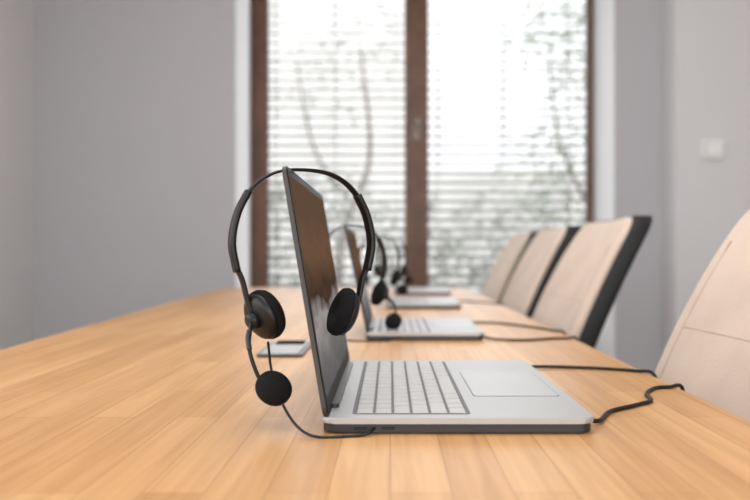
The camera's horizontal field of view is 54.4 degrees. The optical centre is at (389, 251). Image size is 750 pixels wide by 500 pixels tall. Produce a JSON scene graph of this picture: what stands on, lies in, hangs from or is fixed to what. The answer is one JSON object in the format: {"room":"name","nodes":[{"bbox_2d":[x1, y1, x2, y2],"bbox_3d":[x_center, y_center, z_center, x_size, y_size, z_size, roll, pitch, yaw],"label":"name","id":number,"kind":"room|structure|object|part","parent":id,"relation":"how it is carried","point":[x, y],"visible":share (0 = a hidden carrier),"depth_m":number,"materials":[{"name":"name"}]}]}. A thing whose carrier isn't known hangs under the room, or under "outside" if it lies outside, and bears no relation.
{"room":"call center office","nodes":[
{"label":"call center office","id":0,"kind":"room"},
{"bbox_2d":[0,0,33,349],"bbox_3d":[-2.100,-0.587,0.450,0.200,3.000,7.300,0,0,0],"label":"wall","id":1,"kind":"structure","parent":0,"point":[16,16],"depth_m":3.90,"materials":[{"name":"white paint"}]},
{"bbox_2d":[34,0,234,339],"bbox_3d":[-1.536,-0.587,4.400,1.328,3.000,0.600,0,0,0],"label":"wall","id":2,"kind":"structure","parent":0,"point":[134,100],"depth_m":4.10,"materials":[{"name":"grey paint"}]},
{"bbox_2d":[235,0,250,287],"bbox_3d":[-0.869,-0.512,4.371,0.006,2.850,0.538,0,0,0],"label":"window reveal","id":3,"kind":"structure","parent":2,"relation":"attached to","point":[242,7],"depth_m":4.31,"materials":[{"name":"white paint"}]},
{"bbox_2d":[251,0,257,287],"bbox_3d":[-0.841,-0.527,4.585,0.049,2.820,0.090,0,0,0],"label":"frame","id":4,"kind":"object","parent":2,"relation":"attached to","point":[254,3],"visible":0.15,"depth_m":4.54,"materials":[{"name":"brown wood"}]},
{"bbox_2d":[615,0,661,375],"bbox_3d":[2.333,-0.587,4.400,2.135,3.000,0.600,0,0,0],"label":"wall","id":5,"kind":"structure","parent":0,"point":[638,23],"depth_m":4.10,"materials":[{"name":"grey paint"}]},
{"bbox_2d":[593,0,614,357],"bbox_3d":[1.262,-0.512,4.371,0.006,2.850,0.538,0,0,0],"label":"window reveal","id":6,"kind":"structure","parent":5,"relation":"attached to","point":[603,10],"depth_m":4.30,"materials":[{"name":"white paint"}]},
{"bbox_2d":[662,0,749,353],"bbox_3d":[2.365,-0.587,4.000,1.670,3.000,0.200,0,0,0],"label":"wall","id":7,"kind":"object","parent":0,"point":[706,43],"depth_m":3.90,"materials":[{"name":"white paint"}]},
{"bbox_3d":[0.600,0.963,0.800,5.600,0.100,8.400,0,0,0],"label":"floor","id":8,"kind":"structure","parent":0,"visible":0},
{"bbox_2d":[0,288,749,499],"bbox_3d":[-0.206,0.538,1.435,1.103,0.750,3.770,0,0,0],"label":"conference table","id":9,"kind":"object","parent":8,"relation":"on","point":[162,402],"visible":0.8,"depth_m":0.66,"materials":[{"name":"brown wood"}]},
{"bbox_2d":[256,340,310,356],"bbox_3d":[-0.172,0.159,1.215,0.072,0.008,0.176,0,0,0],"label":"power socket","id":10,"kind":"object","parent":9,"relation":"on","point":[281,348],"visible":0.91,"depth_m":1.19,"materials":[{"name":"grey metal"}]},
{"bbox_3d":[-0.172,0.159,1.215,0.058,0.002,0.160,0,0,0],"label":"lid","id":11,"kind":"part","parent":10,"relation":"part of","materials":[{"name":"silver metal"}]},
{"bbox_2d":[344,227,483,339],"bbox_3d":[0.045,0.058,1.490,0.259,0.210,0.310,0,0,0],"label":"laptop","id":12,"kind":"object","parent":9,"relation":"on","point":[410,328],"visible":0.85,"depth_m":1.37,"materials":[{"name":"silver metal"}]},
{"bbox_2d":[329,225,401,341],"bbox_3d":[-0.052,0.056,1.365,0.160,0.216,0.110,0,0,-20],"label":"headset","id":13,"kind":"object","parent":12,"relation":"on","point":[380,292],"visible":0.66,"depth_m":1.39,"materials":[{"name":"black plastic"}]},
{"bbox_2d":[371,281,384,304],"bbox_3d":[-0.023,0.079,1.407,0.026,0.048,0.050,0,0,-20],"label":"cushion","id":14,"kind":"object","parent":13,"relation":"on","point":[378,292],"depth_m":1.39,"materials":[{"name":"black fabric"}]},
{"bbox_2d":[377,283,387,304],"bbox_3d":[-0.018,0.080,1.409,0.024,0.045,0.047,0,0,-16],"label":"cup","id":15,"kind":"object","parent":13,"relation":"on","point":[382,289],"depth_m":1.39,"materials":[{"name":"black plastic"}]},
{"bbox_2d":[378,318,430,331],"bbox_3d":[0.027,0.148,1.490,0.097,0.001,0.285,0,0,0],"label":"keyboard","id":16,"kind":"object","parent":12,"relation":"on","point":[407,324],"depth_m":1.46,"materials":[{"name":"grey metal"}]},
{"bbox_2d":[375,237,460,308],"bbox_3d":[0.080,0.059,2.235,0.250,0.208,0.310,0,0,0],"label":"laptop","id":17,"kind":"object","parent":9,"relation":"on","point":[400,302],"visible":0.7,"depth_m":2.10,"materials":[{"name":"silver metal"}]},
{"bbox_2d":[359,234,407,294],"bbox_3d":[-0.025,0.037,2.131,0.149,0.177,0.072,0,0,-15],"label":"headset","id":18,"kind":"object","parent":17,"relation":"on","point":[396,277],"visible":0.69,"depth_m":2.13,"materials":[{"name":"black plastic"}]},
{"bbox_2d":[390,269,398,284],"bbox_3d":[0.014,0.074,2.152,0.026,0.048,0.050,0,0,-15],"label":"cushion","id":19,"kind":"object","parent":18,"relation":"on","point":[394,279],"depth_m":2.14,"materials":[{"name":"black plastic"}]},
{"bbox_2d":[394,271,400,284],"bbox_3d":[0.019,0.076,2.153,0.026,0.045,0.046,0,0,0],"label":"cup","id":20,"kind":"object","parent":18,"relation":"on","point":[397,274],"depth_m":2.13,"materials":[{"name":"black plastic"}]},
{"bbox_2d":[394,297,427,303],"bbox_3d":[0.061,0.148,2.235,0.095,0.001,0.285,0,0,0],"label":"keyboard","id":21,"kind":"object","parent":17,"relation":"on","point":[397,300],"depth_m":2.21,"materials":[{"name":"grey metal"}]},
{"bbox_2d":[387,240,450,294],"bbox_3d":[0.109,0.058,2.895,0.243,0.210,0.310,0,0,0],"label":"laptop","id":22,"kind":"object","parent":9,"relation":"on","point":[411,290],"visible":0.84,"depth_m":2.74,"materials":[{"name":"silver metal"}]},
{"bbox_2d":[373,238,411,283],"bbox_3d":[0.009,0.035,2.791,0.149,0.177,0.072,0,0,-12],"label":"headset","id":23,"kind":"object","parent":22,"relation":"on","point":[376,269],"visible":0.88,"depth_m":2.79,"materials":[{"name":"black plastic"}]},
{"bbox_2d":[373,266,380,276],"bbox_3d":[-0.050,0.073,2.788,0.023,0.045,0.047,0,0,-32],"label":"cup","id":24,"kind":"object","parent":23,"relation":"on","point":[376,269],"depth_m":2.78,"materials":[{"name":"black plastic"}]},
{"bbox_2d":[400,265,405,275],"bbox_3d":[0.049,0.072,2.810,0.026,0.048,0.050,0,0,-12],"label":"cushion","id":25,"kind":"object","parent":23,"relation":"on","point":[403,269],"depth_m":2.79,"materials":[{"name":"black plastic"}]},
{"bbox_2d":[282,166,593,432],"bbox_3d":[0.043,0.043,0.825,0.282,0.241,0.349,0,0,0],"label":"laptop","id":26,"kind":"object","parent":9,"relation":"on","point":[356,396],"visible":1,"depth_m":0.73,"materials":[{"name":"silver metal"}]},
{"bbox_2d":[228,168,375,438],"bbox_3d":[-0.069,0.040,0.687,0.150,0.246,0.124,0,0,-25],"label":"headset","id":27,"kind":"object","parent":26,"relation":"on","point":[264,315],"visible":0.99,"depth_m":0.69,"materials":[{"name":"black plastic"}]},
{"bbox_2d":[244,294,277,338],"bbox_3d":[-0.124,0.061,0.700,0.047,0.045,0.023,0,0,45],"label":"cup","id":28,"kind":"object","parent":27,"relation":"on","point":[260,310],"depth_m":0.69,"materials":[{"name":"black plastic"}]},
{"bbox_2d":[249,290,285,338],"bbox_3d":[-0.120,0.060,0.704,0.050,0.049,0.025,0,0,45],"label":"cushion","id":29,"kind":"object","parent":27,"relation":"on","point":[267,319],"depth_m":0.69,"materials":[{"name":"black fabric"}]},
{"bbox_2d":[327,288,355,335],"bbox_3d":[-0.049,0.060,0.737,0.026,0.048,0.050,0,0,-25],"label":"cushion","id":30,"kind":"object","parent":27,"relation":"on","point":[341,317],"depth_m":0.72,"materials":[{"name":"black fabric"}]},
{"bbox_2d":[340,293,359,334],"bbox_3d":[-0.044,0.061,0.739,0.024,0.045,0.047,0,0,-21],"label":"cup","id":31,"kind":"object","parent":27,"relation":"on","point":[349,302],"depth_m":0.72,"materials":[{"name":"black plastic"}]},
{"bbox_2d":[352,361,470,413],"bbox_3d":[0.020,0.148,0.825,0.108,0.001,0.320,0,0,0],"label":"keyboard","id":32,"kind":"object","parent":26,"relation":"on","point":[378,387],"depth_m":0.79,"materials":[{"name":"grey"}]},
{"bbox_2d":[457,300,503,305],"bbox_3d":[0.278,0.209,2.318,0.153,0.108,0.141,0,0,0],"label":"cable","id":33,"kind":"object","parent":9,"relation":"on","point":[457,300],"depth_m":2.34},
{"bbox_2d":[472,321,566,334],"bbox_3d":[0.262,0.209,1.551,0.184,0.109,0.226,0,0,0],"label":"cable","id":34,"kind":"object","parent":9,"relation":"on","point":[542,328],"depth_m":1.59,"materials":[{"name":"black rubber"}]},
{"bbox_2d":[483,335,577,340],"bbox_3d":[0.262,0.209,1.355,0.184,0.109,0.055,0,0,0],"label":"cable","id":35,"kind":"object","parent":9,"relation":"on","point":[547,338],"depth_m":1.34,"materials":[{"name":"black rubber"}]},
{"bbox_2d":[531,365,657,377],"bbox_3d":[0.267,0.209,0.985,0.174,0.108,0.075,0,0,0],"label":"cable","id":36,"kind":"object","parent":9,"relation":"on","point":[535,366],"depth_m":1.01,"materials":[{"name":"black rubber"}]},
{"bbox_2d":[592,383,684,422],"bbox_3d":[0.268,0.209,0.782,0.172,0.108,0.199,0,0,0],"label":"cable","id":37,"kind":"object","parent":9,"relation":"on","point":[650,399],"depth_m":0.77,"materials":[{"name":"black rubber"}]},
{"bbox_2d":[480,231,538,302],"bbox_3d":[0.280,0.416,3.100,0.700,0.998,0.465,0,0,0],"label":"upholstered chair","id":38,"kind":"object","parent":8,"relation":"on","point":[506,263],"visible":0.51,"depth_m":3.01,"materials":[{"name":"beige fabric"}]},
{"bbox_2d":[500,225,580,318],"bbox_3d":[0.266,0.416,2.440,0.700,0.998,0.465,0,0,0],"label":"upholstered chair","id":39,"kind":"object","parent":8,"relation":"on","point":[533,272],"visible":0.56,"depth_m":2.30,"materials":[{"name":"beige fabric"}]},
{"bbox_2d":[532,215,652,348],"bbox_3d":[0.262,0.416,1.815,0.700,0.998,0.465,0,0,0],"label":"upholstered chair","id":40,"kind":"object","parent":8,"relation":"on","point":[578,299],"visible":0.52,"depth_m":1.65,"materials":[{"name":"beige fabric"}]},
{"bbox_2d":[654,210,749,421],"bbox_3d":[0.280,0.416,0.915,0.700,0.998,0.465,0,0,0],"label":"upholstered chair","id":41,"kind":"object","parent":8,"relation":"on","point":[707,351],"visible":0.6,"depth_m":1.02,"materials":[{"name":"beige fabric"}]},
{"bbox_3d":[0.197,0.883,4.585,2.125,0.060,0.090,0,0,0],"label":"frame","id":42,"kind":"object","parent":8,"relation":"on","visible":0},
{"bbox_2d":[258,0,268,287],"bbox_3d":[-0.791,-0.512,4.560,0.062,2.730,0.080,0,0,0],"label":"stile","id":43,"kind":"object","parent":42,"relation":"attached to","point":[263,5],"visible":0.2,"depth_m":4.52,"materials":[{"name":"brown wood"}]},
{"bbox_2d":[411,0,419,286],"bbox_3d":[0.156,-0.512,4.483,0.058,2.730,0.078,0,0,0],"label":"astragal","id":44,"kind":"object","parent":42,"relation":"attached to","point":[416,3],"depth_m":4.51,"materials":[{"name":"brown wood"}]},
{"bbox_3d":[0.154,-0.730,4.474,0.053,0.123,0.062,0,0,0],"label":"handle","id":45,"kind":"part","parent":44,"relation":"part of","materials":[{"name":"metal"}]},
{"bbox_2d":[405,0,427,286],"bbox_3d":[0.165,-0.512,4.560,0.147,2.730,0.080,0,0,0],"label":"stile","id":46,"kind":"object","parent":42,"relation":"attached to","point":[423,3],"depth_m":4.52,"materials":[{"name":"brown wood"}]},
{"bbox_3d":[0.127,-0.512,4.560,0.072,2.730,0.080,0,0,0],"label":"left sash stile","id":47,"kind":"part","parent":46,"relation":"part of","materials":[{"name":"brown wood"}]},
{"bbox_2d":[415,118,419,139],"bbox_3d":[0.168,-0.760,4.504,0.032,0.140,0.008,0,0,0],"label":"plate","id":48,"kind":"object","parent":46,"relation":"attached to","point":[417,136],"depth_m":4.50,"materials":[{"name":"metal"}]},
{"bbox_2d":[585,0,592,223],"bbox_3d":[1.247,-0.512,4.560,0.035,2.730,0.080,0,0,0],"label":"stile","id":49,"kind":"object","parent":42,"relation":"attached to","point":[588,3],"visible":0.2,"depth_m":4.52,"materials":[{"name":"brown wood"}]},
{"bbox_3d":[0.197,-2.012,4.400,2.137,0.150,0.600,0,0,0],"label":"wall","id":50,"kind":"structure","parent":0,"visible":0},
{"bbox_2d":[269,0,404,287],"bbox_3d":[-0.352,-0.562,4.700,1.014,2.830,0.070,0,0,0],"label":"blind","id":51,"kind":"object","parent":50,"relation":"attached to","point":[276,89],"visible":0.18,"depth_m":4.69,"materials":[{"name":"grey plastic"}]},
{"bbox_3d":[-0.738,-0.562,4.730,0.004,2.790,0.002,0,0,0],"label":"ladder cord","id":52,"kind":"part","parent":51,"relation":"part of","materials":[{"name":"white fabric"}]},
{"bbox_3d":[-0.352,-0.562,4.730,0.004,2.790,0.002,0,0,0],"label":"ladder cord","id":53,"kind":"part","parent":51,"relation":"part of","materials":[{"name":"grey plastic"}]},
{"bbox_3d":[0.033,-0.562,4.670,0.004,2.790,0.002,0,0,0],"label":"ladder cord","id":54,"kind":"part","parent":51,"relation":"part of","materials":[{"name":"white fabric"}]},
{"bbox_2d":[428,0,584,293],"bbox_3d":[0.729,-0.562,4.700,1.108,2.830,0.070,0,0,0],"label":"blind","id":55,"kind":"object","parent":50,"relation":"attached to","point":[437,89],"visible":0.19,"depth_m":4.69,"materials":[{"name":"grey plastic"}]},
{"bbox_3d":[0.308,-0.562,4.730,0.004,2.790,0.002,0,0,0],"label":"ladder cord","id":56,"kind":"part","parent":55,"relation":"part of","materials":[{"name":"white fabric"}]},
{"bbox_3d":[0.729,-0.562,4.730,0.004,2.790,0.002,0,0,0],"label":"ladder cord","id":57,"kind":"part","parent":55,"relation":"part of","materials":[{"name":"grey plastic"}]},
{"bbox_3d":[0.729,-0.562,4.670,0.004,2.790,0.002,0,0,0],"label":"ladder cord","id":58,"kind":"part","parent":55,"relation":"part of","materials":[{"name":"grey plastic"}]},
{"bbox_3d":[1.150,-0.562,4.730,0.004,2.790,0.002,0,0,0],"label":"ladder cord","id":59,"kind":"part","parent":55,"relation":"part of","materials":[{"name":"white fabric"}]},
{"bbox_3d":[1.150,-0.562,4.670,0.004,2.790,0.002,0,0,0],"label":"ladder cord","id":60,"kind":"part","parent":55,"relation":"part of","materials":[{"name":"white fabric"}]},
{"bbox_3d":[3.300,-0.587,0.450,0.200,3.000,7.300,0,0,0],"label":"wall","id":61,"kind":"structure","parent":0,"visible":0},
{"bbox_2d":[701,140,722,158],"bbox_3d":[1.717,-0.546,3.886,0.110,0.100,0.028,0,0,0],"label":"light switch","id":62,"kind":"object","parent":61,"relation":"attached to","point":[710,149],"visible":1,"depth_m":3.88,"materials":[{"name":"white plastic"}]},
{"label":"outside","id":63,"kind":"structure","parent":0,"visible":0},
{"bbox_3d":[0.000,1.463,15.500,28.000,0.100,21.000,0,0,0],"label":"ground","id":64,"kind":"structure","parent":63,"visible":0},
{"bbox_2d":[271,8,403,287],"bbox_3d":[-0.844,-1.351,12.450,2.540,5.537,1.749,0,0,0],"label":"tree","id":65,"kind":"object","parent":64,"relation":"on","point":[369,130],"visible":0.65,"depth_m":12.37,"materials":[{"name":"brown plant"}]},
{"bbox_2d":[269,0,584,291],"bbox_3d":[0.500,-2.587,15.500,19.000,8.000,1.000,0,0,0],"label":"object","id":66,"kind":"structure","parent":64,"relation":"on","point":[272,9],"depth_m":15.00,"materials":[{"name":"paint"}]},
{"bbox_2d":[269,165,584,291],"bbox_3d":[1.036,0.104,9.308,7.176,2.515,1.453,0,0,0],"label":"hedge","id":67,"kind":"object","parent":64,"relation":"on","point":[473,271],"visible":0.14,"depth_m":9.30,"materials":[{"name":"green plant"}]},
{"bbox_2d":[490,0,584,226],"bbox_3d":[3.401,-1.626,12.101,3.511,6.082,2.441,0,0,0],"label":"tree","id":68,"kind":"object","parent":64,"relation":"on","point":[582,19],"visible":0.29,"depth_m":11.98,"materials":[{"name":"green plant"}]}
]}

